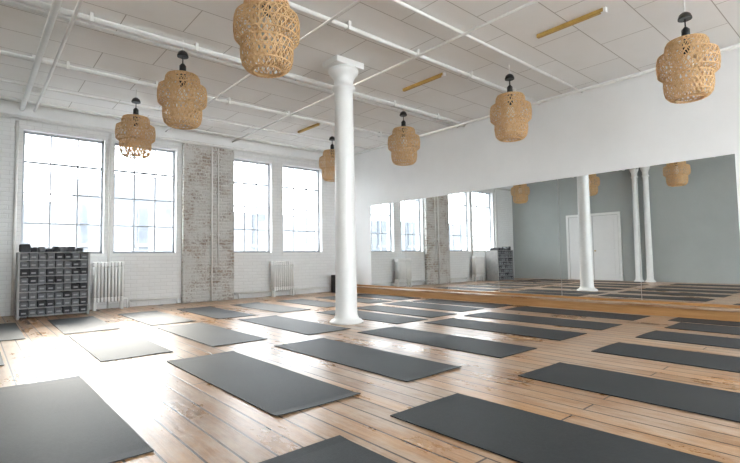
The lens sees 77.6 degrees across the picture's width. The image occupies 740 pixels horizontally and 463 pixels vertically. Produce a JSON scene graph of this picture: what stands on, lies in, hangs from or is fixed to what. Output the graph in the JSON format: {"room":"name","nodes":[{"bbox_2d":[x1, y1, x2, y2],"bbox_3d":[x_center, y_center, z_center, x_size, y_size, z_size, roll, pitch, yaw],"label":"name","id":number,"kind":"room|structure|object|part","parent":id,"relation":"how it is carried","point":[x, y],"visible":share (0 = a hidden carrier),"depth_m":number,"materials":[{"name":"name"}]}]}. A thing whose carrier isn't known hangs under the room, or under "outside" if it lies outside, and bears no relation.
{"room":"exercise studio","nodes":[
{"label":"exercise studio","id":0,"kind":"room"},
{"bbox_2d":[0,116,334,316],"bbox_3d":[-3.962,-0.323,9.949,8.338,3.668,0.315,2,-4,-41],"label":"wall","id":1,"kind":"structure","parent":0,"point":[149,276],"depth_m":9.53,"materials":[{"name":"white paint"}]},
{"bbox_2d":[10,120,19,315],"bbox_3d":[-6.070,-0.248,7.865,0.086,3.344,0.055,2,-4,-41],"label":"vertical pipe","id":2,"kind":"object","parent":1,"relation":"attached to","point":[17,126],"visible":0.94,"depth_m":7.85,"materials":[{"name":"metal"}]},
{"bbox_2d":[21,131,104,255],"bbox_3d":[-5.610,-0.658,8.450,1.296,2.223,0.207,2,-4,-41],"label":"window","id":3,"kind":"structure","parent":1,"relation":"in","point":[51,164],"depth_m":8.57,"materials":[{"name":"paint"}]},
{"bbox_2d":[106,134,112,308],"bbox_3d":[-4.988,-0.213,8.802,0.076,3.344,0.047,2,-4,-41],"label":"vertical pipe","id":4,"kind":"object","parent":1,"relation":"attached to","point":[110,139],"visible":0.84,"depth_m":8.81,"materials":[{"name":"metal"}]},
{"bbox_2d":[112,143,176,255],"bbox_3d":[-4.566,-0.624,9.351,1.210,2.223,0.207,2,-4,-41],"label":"window","id":5,"kind":"structure","parent":1,"relation":"in","point":[144,253],"depth_m":9.47,"materials":[{"name":"paint"}]},
{"bbox_2d":[128,296,179,306],"bbox_3d":[-4.315,1.403,9.244,0.971,0.144,0.043,2,-4,-41],"label":"pipe","id":6,"kind":"object","parent":1,"relation":"attached to","point":[175,297],"visible":1,"depth_m":9.20,"materials":[{"name":"metal"}]},
{"bbox_2d":[0,99,329,160],"bbox_3d":[-3.856,-2.047,9.891,8.338,0.225,0.090,2,-4,-41],"label":"trim","id":7,"kind":"structure","parent":1,"relation":"attached to","point":[6,106],"depth_m":9.46,"materials":[{"name":"white paint"}]},
{"bbox_2d":[181,140,233,302],"bbox_3d":[-3.517,-0.210,10.039,1.125,3.438,0.116,2,-4,-41],"label":"brick pier","id":8,"kind":"object","parent":1,"relation":"attached to","point":[196,159],"visible":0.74,"depth_m":9.95,"materials":[{"name":"white brick"}]},
{"bbox_2d":[209,147,213,300],"bbox_3d":[-3.435,-0.171,9.991,0.076,3.344,0.051,2,-4,-41],"label":"vertical pipe","id":9,"kind":"object","parent":8,"relation":"attached to","point":[211,152],"visible":1,"depth_m":9.97,"materials":[{"name":"metal"}]},
{"bbox_2d":[0,112,328,162],"bbox_3d":[-3.771,-1.888,9.786,8.320,0.058,0.055,2,-4,-41],"label":"pipe","id":10,"kind":"object","parent":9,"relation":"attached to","point":[1,113],"visible":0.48,"depth_m":9.38,"materials":[{"name":"metal"}]},
{"bbox_2d":[216,148,219,262],"bbox_3d":[-3.335,-0.570,10.110,0.061,2.538,0.044,2,-4,-41],"label":"vertical pipe","id":11,"kind":"object","parent":8,"relation":"attached to","point":[218,153],"visible":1,"depth_m":10.09,"materials":[{"name":"metal"}]},
{"bbox_2d":[234,159,272,254],"bbox_3d":[-2.795,-0.567,10.880,1.012,2.223,0.207,2,-4,-41],"label":"window","id":12,"kind":"structure","parent":1,"relation":"in","point":[243,252],"depth_m":10.99,"materials":[{"name":"paint"}]},
{"bbox_2d":[234,286,330,298],"bbox_3d":[-1.953,1.480,11.284,2.898,0.144,0.043,2,-4,-41],"label":"pipe","id":13,"kind":"object","parent":1,"relation":"attached to","point":[238,293],"visible":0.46,"depth_m":10.90,"materials":[{"name":"metal"}]},
{"bbox_2d":[283,166,322,253],"bbox_3d":[-1.759,-0.533,11.775,1.197,2.223,0.207,2,-4,-41],"label":"window","id":14,"kind":"structure","parent":1,"relation":"in","point":[292,168],"depth_m":11.93,"materials":[{"name":"paint"}]},
{"bbox_2d":[0,292,739,462],"bbox_3d":[0.356,1.234,4.890,8.878,0.135,13.347,2,-4,-41],"label":"floor","id":15,"kind":"structure","parent":0,"point":[181,416],"depth_m":3.25,"materials":[{"name":"brown wood"}]},
{"bbox_2d":[0,352,3,365],"bbox_3d":[-3.861,1.196,4.383,0.541,0.014,1.442,2,-4,-41],"label":"yoga mat","id":16,"kind":"object","parent":15,"relation":"on","point":[1,359],"visible":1,"depth_m":4.17,"materials":[{"name":"rubber"}]},
{"bbox_2d":[0,323,25,340],"bbox_3d":[-4.892,1.300,5.924,0.633,0.009,1.898,2,-4,-41],"label":"yoga mat","id":17,"kind":"object","parent":15,"relation":"on","point":[8,331],"visible":1,"depth_m":5.88,"materials":[{"name":"rubber"}]},
{"bbox_2d":[14,252,89,319],"bbox_3d":[-5.359,0.882,7.786,0.990,1.066,0.495,2,-4,-41],"label":"rack","id":18,"kind":"object","parent":15,"relation":"on","point":[46,283],"visible":1,"depth_m":7.62,"materials":[{"name":"plastic"}]},
{"bbox_2d":[19,244,82,251],"bbox_3d":[-5.373,0.280,7.774,0.871,0.132,0.288,2,-4,-41],"label":"prop","id":19,"kind":"object","parent":18,"relation":"on","point":[22,247],"visible":0.97,"depth_m":7.62,"materials":[{"name":"plastic"}]},
{"bbox_2d":[0,376,153,462],"bbox_3d":[-1.880,1.071,2.681,0.631,0.013,1.924,2,-4,-41],"label":"yoga mat","id":20,"kind":"object","parent":15,"relation":"on","point":[63,420],"visible":1,"depth_m":2.48,"materials":[{"name":"rubber"}]},
{"bbox_2d":[48,316,119,333],"bbox_3d":[-4.143,1.325,6.593,0.629,0.010,1.866,2,-4,-41],"label":"yoga mat","id":21,"kind":"object","parent":15,"relation":"on","point":[90,323],"visible":1,"depth_m":6.46,"materials":[{"name":"rubber"}]},
{"bbox_2d":[92,262,127,310],"bbox_3d":[-4.844,1.011,8.599,0.589,0.882,0.180,2,-4,-41],"label":"radiator","id":22,"kind":"object","parent":15,"relation":"on","point":[107,277],"visible":1,"depth_m":8.51,"materials":[{"name":"white metal"}]},
{"bbox_2d":[69,330,172,361],"bbox_3d":[-2.777,1.217,5.022,0.628,0.010,1.893,2,-4,-41],"label":"yoga mat","id":23,"kind":"object","parent":15,"relation":"on","point":[121,344],"visible":1,"depth_m":4.86,"materials":[{"name":"rubber"}]},
{"bbox_2d":[119,311,193,325],"bbox_3d":[-3.386,1.347,7.230,0.610,0.013,1.886,2,-4,-41],"label":"yoga mat","id":24,"kind":"object","parent":15,"relation":"on","point":[152,318],"visible":1,"depth_m":7.12,"materials":[{"name":"rubber"}]},
{"bbox_2d":[156,322,266,346],"bbox_3d":[-1.999,1.238,5.635,0.636,0.011,1.896,2,-4,-41],"label":"yoga mat","id":25,"kind":"object","parent":15,"relation":"on","point":[207,334],"visible":1,"depth_m":5.49,"materials":[{"name":"rubber"}]},
{"bbox_2d":[177,306,252,318],"bbox_3d":[-2.660,1.370,7.840,0.628,0.012,1.916,2,-4,-41],"label":"yoga mat","id":26,"kind":"object","parent":15,"relation":"on","point":[213,312],"visible":1,"depth_m":7.74,"materials":[{"name":"rubber"}]},
{"bbox_2d":[167,351,360,415],"bbox_3d":[-0.929,1.104,3.540,0.620,0.014,1.943,2,-4,-41],"label":"yoga mat","id":27,"kind":"object","parent":15,"relation":"on","point":[275,390],"visible":1,"depth_m":3.30,"materials":[{"name":"rubber"}]},
{"bbox_2d":[232,302,308,312],"bbox_3d":[-1.880,1.395,8.517,0.624,0.013,1.909,2,-4,-41],"label":"yoga mat","id":28,"kind":"object","parent":15,"relation":"on","point":[255,305],"visible":1,"depth_m":8.42,"materials":[{"name":"rubber"}]},
{"bbox_2d":[271,261,295,296],"bbox_3d":[-2.051,1.124,11.008,0.643,0.837,0.180,2,-4,-41],"label":"radiator","id":29,"kind":"object","parent":15,"relation":"on","point":[282,272],"visible":1,"depth_m":10.89,"materials":[{"name":"white metal"}]},
{"bbox_2d":[239,315,350,334],"bbox_3d":[-1.090,1.258,6.277,0.637,0.013,1.896,2,-4,-41],"label":"yoga mat","id":30,"kind":"object","parent":15,"relation":"on","point":[289,324],"visible":1,"depth_m":6.15,"materials":[{"name":"rubber"}]},
{"bbox_2d":[278,299,335,307],"bbox_3d":[-1.142,1.422,9.184,0.632,0.009,1.865,2,-4,-41],"label":"yoga mat","id":31,"kind":"object","parent":15,"relation":"on","point":[295,301],"visible":0.89,"depth_m":9.19,"materials":[{"name":"rubber"}]},
{"bbox_2d":[259,435,396,462],"bbox_3d":[0.262,0.967,1.369,0.617,0.011,1.970,2,-4,-41],"label":"yoga mat","id":32,"kind":"object","parent":15,"relation":"on","point":[337,449],"visible":1,"depth_m":2.09,"materials":[{"name":"rubber"}]},
{"bbox_2d":[331,275,334,292],"bbox_3d":[-0.854,1.350,11.924,0.225,0.450,0.232,2,-4,-41],"label":"floor speaker","id":33,"kind":"object","parent":15,"relation":"on","point":[332,276],"visible":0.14,"depth_m":11.86,"materials":[{"name":"plastic"}]},
{"bbox_2d":[322,55,363,324],"bbox_3d":[-0.352,-0.572,6.462,0.489,3.667,0.472,2,-4,-41],"label":"column","id":34,"kind":"structure","parent":15,"relation":"on","point":[343,71],"depth_m":6.35,"materials":[{"name":"white paint"}]},
{"bbox_2d":[315,296,390,302],"bbox_3d":[-0.373,1.442,9.801,0.623,0.014,1.935,2,-4,-41],"label":"yoga mat","id":35,"kind":"object","parent":15,"relation":"on","point":[361,300],"visible":0.6,"depth_m":9.48,"materials":[{"name":"rubber"}]},
{"bbox_2d":[275,338,461,381],"bbox_3d":[-0.125,1.129,4.207,0.627,0.013,1.908,2,-4,-41],"label":"yoga mat","id":36,"kind":"object","parent":15,"relation":"on","point":[405,368],"visible":1,"depth_m":4.02,"materials":[{"name":"rubber"}]},
{"bbox_2d":[317,310,427,323],"bbox_3d":[-0.025,1.285,7.042,0.627,0.011,1.891,2,-4,-41],"label":"yoga mat","id":37,"kind":"object","parent":15,"relation":"on","point":[387,318],"visible":0.73,"depth_m":6.75,"materials":[{"name":"rubber"}]},
{"bbox_2d":[357,294,417,299],"bbox_3d":[0.252,1.468,10.395,0.643,0.008,1.856,2,-4,-41],"label":"yoga mat","id":38,"kind":"object","parent":15,"relation":"on","point":[358,295],"visible":0.89,"depth_m":10.28,"materials":[{"name":"rubber"}]},
{"bbox_2d":[357,305,455,317],"bbox_3d":[0.504,1.310,7.617,0.626,0.009,1.895,2,-4,-41],"label":"yoga mat","id":39,"kind":"object","parent":15,"relation":"on","point":[396,310],"visible":0.98,"depth_m":7.48,"materials":[{"name":"rubber"}]},
{"bbox_2d":[383,301,483,311],"bbox_3d":[1.074,1.337,8.264,0.628,0.009,1.896,2,-4,-41],"label":"yoga mat","id":40,"kind":"object","parent":15,"relation":"on","point":[403,303],"visible":1,"depth_m":8.14,"materials":[{"name":"rubber"}]},
{"bbox_2d":[357,326,536,357],"bbox_3d":[0.726,1.160,4.954,0.610,0.007,1.976,2,-4,-41],"label":"yoga mat","id":41,"kind":"object","parent":15,"relation":"on","point":[465,344],"visible":1,"depth_m":4.77,"materials":[{"name":"rubber"}]},
{"bbox_2d":[415,299,511,307],"bbox_3d":[1.700,1.352,8.709,0.623,0.008,1.894,2,-4,-41],"label":"yoga mat","id":42,"kind":"object","parent":15,"relation":"on","point":[440,301],"visible":1,"depth_m":8.59,"materials":[{"name":"rubber"}]},
{"bbox_2d":[424,318,586,340],"bbox_3d":[1.584,1.186,5.692,0.617,0.010,1.904,2,-4,-41],"label":"yoga mat","id":43,"kind":"object","parent":15,"relation":"on","point":[551,334],"visible":1,"depth_m":5.55,"materials":[{"name":"rubber"}]},
{"bbox_2d":[464,312,621,329],"bbox_3d":[2.288,1.210,6.323,0.638,0.010,1.981,2,-4,-41],"label":"yoga mat","id":44,"kind":"object","parent":15,"relation":"on","point":[491,315],"visible":1,"depth_m":6.17,"materials":[{"name":"rubber"}]},
{"bbox_2d":[357,286,739,321],"bbox_3d":[3.243,1.202,7.725,0.264,0.153,12.051,2,-4,-41],"label":"platform","id":45,"kind":"object","parent":15,"relation":"on","point":[670,310],"visible":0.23,"depth_m":7.42,"materials":[{"name":"brown wood"}]},
{"bbox_2d":[390,393,722,462],"bbox_3d":[1.006,0.994,2.042,0.624,0.008,2.019,2,-4,-41],"label":"yoga mat","id":46,"kind":"object","parent":15,"relation":"on","point":[521,436],"visible":1,"depth_m":2.27,"materials":[{"name":"rubber"}]},
{"bbox_2d":[505,306,649,320],"bbox_3d":[3.089,1.237,7.038,0.624,0.010,1.955,2,-4,-41],"label":"yoga mat","id":47,"kind":"object","parent":15,"relation":"on","point":[629,317],"visible":1,"depth_m":6.89,"materials":[{"name":"rubber"}]},
{"bbox_2d":[518,362,739,422],"bbox_3d":[1.974,1.022,2.854,0.636,0.012,1.983,2,-4,-41],"label":"yoga mat","id":48,"kind":"object","parent":15,"relation":"on","point":[717,403],"visible":1,"depth_m":3.02,"materials":[{"name":"rubber"}]},
{"bbox_2d":[592,342,739,372],"bbox_3d":[2.909,1.053,3.670,0.627,0.012,1.997,2,-4,-41],"label":"yoga mat","id":49,"kind":"object","parent":15,"relation":"on","point":[691,358],"visible":1,"depth_m":3.96,"materials":[{"name":"rubber"}]},
{"bbox_2d":[636,330,739,348],"bbox_3d":[3.700,1.077,4.344,0.621,0.013,1.980,2,-4,-41],"label":"yoga mat","id":50,"kind":"object","parent":15,"relation":"on","point":[726,342],"visible":1,"depth_m":4.74,"materials":[{"name":"rubber"}]},
{"bbox_2d":[664,322,739,334],"bbox_3d":[4.382,1.100,4.931,0.620,0.012,1.976,2,-4,-41],"label":"yoga mat","id":51,"kind":"object","parent":15,"relation":"on","point":[732,330],"visible":1,"depth_m":5.39,"materials":[{"name":"rubber"}]},
{"bbox_2d":[668,317,739,326],"bbox_3d":[4.769,1.119,5.393,0.439,0.012,2.118,2,-4,-41],"label":"yoga mat","id":52,"kind":"object","parent":15,"relation":"on","point":[679,319],"visible":0.99,"depth_m":5.90,"materials":[{"name":"rubber"}]},
{"bbox_2d":[0,0,739,155],"bbox_3d":[0.333,-2.416,5.053,8.330,0.161,12.694,2,-4,-41],"label":"ceiling pipes","id":53,"kind":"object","parent":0,"point":[53,12],"depth_m":6.33,"materials":[{"name":"white metal"}]},
{"bbox_2d":[115,90,155,158],"bbox_3d":[-3.780,-1.746,7.429,0.585,1.108,0.585,-4,-4,43],"label":"pendant lamp","id":54,"kind":"object","parent":53,"relation":"hanging from","point":[134,123],"visible":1,"depth_m":7.30,"materials":[{"name":"brown wicker"}]},
{"bbox_3d":[-3.777,-1.524,7.417,0.587,0.663,0.587,-1,-3,-7],"label":"lamp shade","id":55,"kind":"part","parent":54,"relation":"part of","materials":[{"name":"beige wicker"}]},
{"bbox_2d":[157,40,206,129],"bbox_3d":[-2.353,-1.860,5.779,0.585,1.108,0.585,2,-4,-41],"label":"pendant lamp","id":56,"kind":"object","parent":53,"relation":"hanging from","point":[180,76],"visible":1,"depth_m":5.64,"materials":[{"name":"brown wicker"}]},
{"bbox_3d":[-2.349,-1.638,5.767,0.587,0.663,0.587,-3,-4,36],"label":"lamp shade","id":57,"kind":"part","parent":56,"relation":"part of","materials":[{"name":"beige wicker"}]},
{"bbox_2d":[233,0,299,77],"bbox_3d":[-0.925,-1.973,4.130,0.585,1.108,0.585,2,-4,-41],"label":"pendant lamp","id":58,"kind":"object","parent":53,"relation":"hanging from","point":[265,26],"visible":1,"depth_m":3.98,"materials":[{"name":"brown wicker"}]},
{"bbox_2d":[298,123,322,132],"bbox_3d":[-1.275,-2.187,9.727,0.054,0.054,0.882,2,-4,-41],"label":"batten","id":59,"kind":"object","parent":53,"relation":"attached to","point":[317,124],"depth_m":9.70,"materials":[{"name":"beige wood"}]},
{"bbox_2d":[319,136,334,181],"bbox_3d":[-0.817,-1.651,9.988,0.585,1.108,0.585,0,-3,-15],"label":"pendant lamp","id":60,"kind":"object","parent":53,"relation":"hanging from","point":[330,158],"visible":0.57,"depth_m":9.83,"materials":[{"name":"brown wicker"}]},
{"bbox_2d":[388,104,419,165],"bbox_3d":[0.611,-1.764,8.339,0.586,1.108,0.586,2,-4,-41],"label":"pendant lamp","id":61,"kind":"object","parent":53,"relation":"hanging from","point":[399,132],"visible":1,"depth_m":8.20,"materials":[{"name":"brown wicker"}]},
{"bbox_3d":[0.614,-1.542,8.326,0.587,0.663,0.587,-3,-4,29],"label":"lamp shade","id":62,"kind":"part","parent":61,"relation":"part of","materials":[{"name":"beige wicker"}]},
{"bbox_2d":[403,72,445,91],"bbox_3d":[0.843,-2.355,7.281,0.054,0.054,0.882,2,-4,-41],"label":"batten","id":63,"kind":"object","parent":53,"relation":"attached to","point":[443,74],"depth_m":7.23,"materials":[{"name":"beige wood"}]},
{"bbox_2d":[490,65,531,141],"bbox_3d":[2.039,-1.877,6.689,0.587,1.108,0.587,2,-4,-41],"label":"pendant lamp","id":64,"kind":"object","parent":53,"relation":"hanging from","point":[512,110],"visible":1,"depth_m":6.55,"materials":[{"name":"brown wicker"}]},
{"bbox_3d":[2.042,-1.655,6.677,0.587,0.663,0.587,-1,-3,5],"label":"lamp shade","id":65,"kind":"part","parent":64,"relation":"part of","materials":[{"name":"beige wicker"}]},
{"bbox_2d":[536,7,606,38],"bbox_3d":[2.387,-2.478,5.497,0.054,0.054,0.837,2,-4,-41],"label":"batten","id":66,"kind":"object","parent":53,"relation":"attached to","point":[603,10],"depth_m":5.45,"materials":[{"name":"beige wood"}]},
{"bbox_2d":[656,0,720,103],"bbox_3d":[3.466,-1.991,5.040,0.597,1.108,0.597,2,-4,-41],"label":"pendant lamp","id":67,"kind":"object","parent":53,"relation":"hanging from","point":[687,62],"visible":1,"depth_m":4.92,"materials":[{"name":"brown wicker"}]},
{"bbox_3d":[3.470,-1.769,5.028,0.587,0.663,0.587,-3,-4,28],"label":"lamp shade","id":68,"kind":"part","parent":67,"relation":"part of","materials":[{"name":"beige wicker"}]},
{"bbox_2d":[0,0,739,152],"bbox_3d":[0.297,-2.562,5.100,8.878,0.135,13.347,2,-4,-41],"label":"ceiling","id":69,"kind":"structure","parent":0,"point":[630,38],"depth_m":6.28,"materials":[{"name":"paint"}]},
{"bbox_2d":[354,43,739,290],"bbox_3d":[3.583,-0.558,7.807,0.270,3.668,13.347,2,-4,-41],"label":"wall","id":70,"kind":"structure","parent":0,"point":[630,123],"depth_m":7.84,"materials":[{"name":"white paint"}]},
{"bbox_2d":[357,154,739,307],"bbox_3d":[2.123,0.204,9.238,0.031,2.043,8.406,2,-4,-41],"label":"wall mirror","id":71,"kind":"object","parent":70,"relation":"attached to","point":[687,215],"visible":0.94,"depth_m":7.62,"materials":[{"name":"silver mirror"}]},
{"bbox_3d":[0.430,0.321,11.210,0.009,2.007,1.235,2,-4,-41],"label":"panel","id":72,"kind":"part","parent":71,"relation":"part of","materials":[{"name":"silver mirror"}]},
{"bbox_3d":[1.242,0.257,10.272,0.009,2.007,1.235,2,-4,-41],"label":"panel","id":73,"kind":"part","parent":71,"relation":"part of","materials":[{"name":"silver mirror"}]},
{"bbox_3d":[2.054,0.192,9.334,0.009,2.007,1.235,2,-4,-41],"label":"panel","id":74,"kind":"part","parent":71,"relation":"part of","materials":[{"name":"silver mirror"}]},
{"bbox_3d":[2.866,0.128,8.396,0.009,2.007,1.235,2,-4,-41],"label":"panel","id":75,"kind":"part","parent":71,"relation":"part of","materials":[{"name":"silver mirror"}]},
{"bbox_3d":[2.139,1.206,9.183,0.031,0.036,8.406,2,-4,-41],"label":"rail","id":76,"kind":"part","parent":71,"relation":"part of","materials":[{"name":"brown wood"}]},
{"bbox_3d":[3.678,0.063,7.458,0.009,2.007,1.235,2,-4,-41],"label":"panel","id":77,"kind":"part","parent":71,"relation":"part of","materials":[{"name":"silver mirror"}]},
{"bbox_3d":[4.481,-0.001,6.531,0.009,2.007,1.208,2,-4,-41],"label":"panel","id":78,"kind":"part","parent":71,"relation":"part of","materials":[{"name":"silver mirror"}]},
{"label":"outside","id":79,"kind":"structure","parent":0,"visible":0},
{"bbox_3d":[3.532,8.287,2.487,63.000,0.180,72.000,2,-4,-41],"label":"ground","id":80,"kind":"structure","parent":79,"visible":0},
{"bbox_2d":[23,171,314,251],"bbox_3d":[-10.098,3.390,22.589,39.600,12.240,4.590,2,-4,-41],"label":"neighbouring building","id":81,"kind":"structure","parent":80,"relation":"on","point":[36,235],"depth_m":19.95,"materials":[{"name":"white"}]}
]}

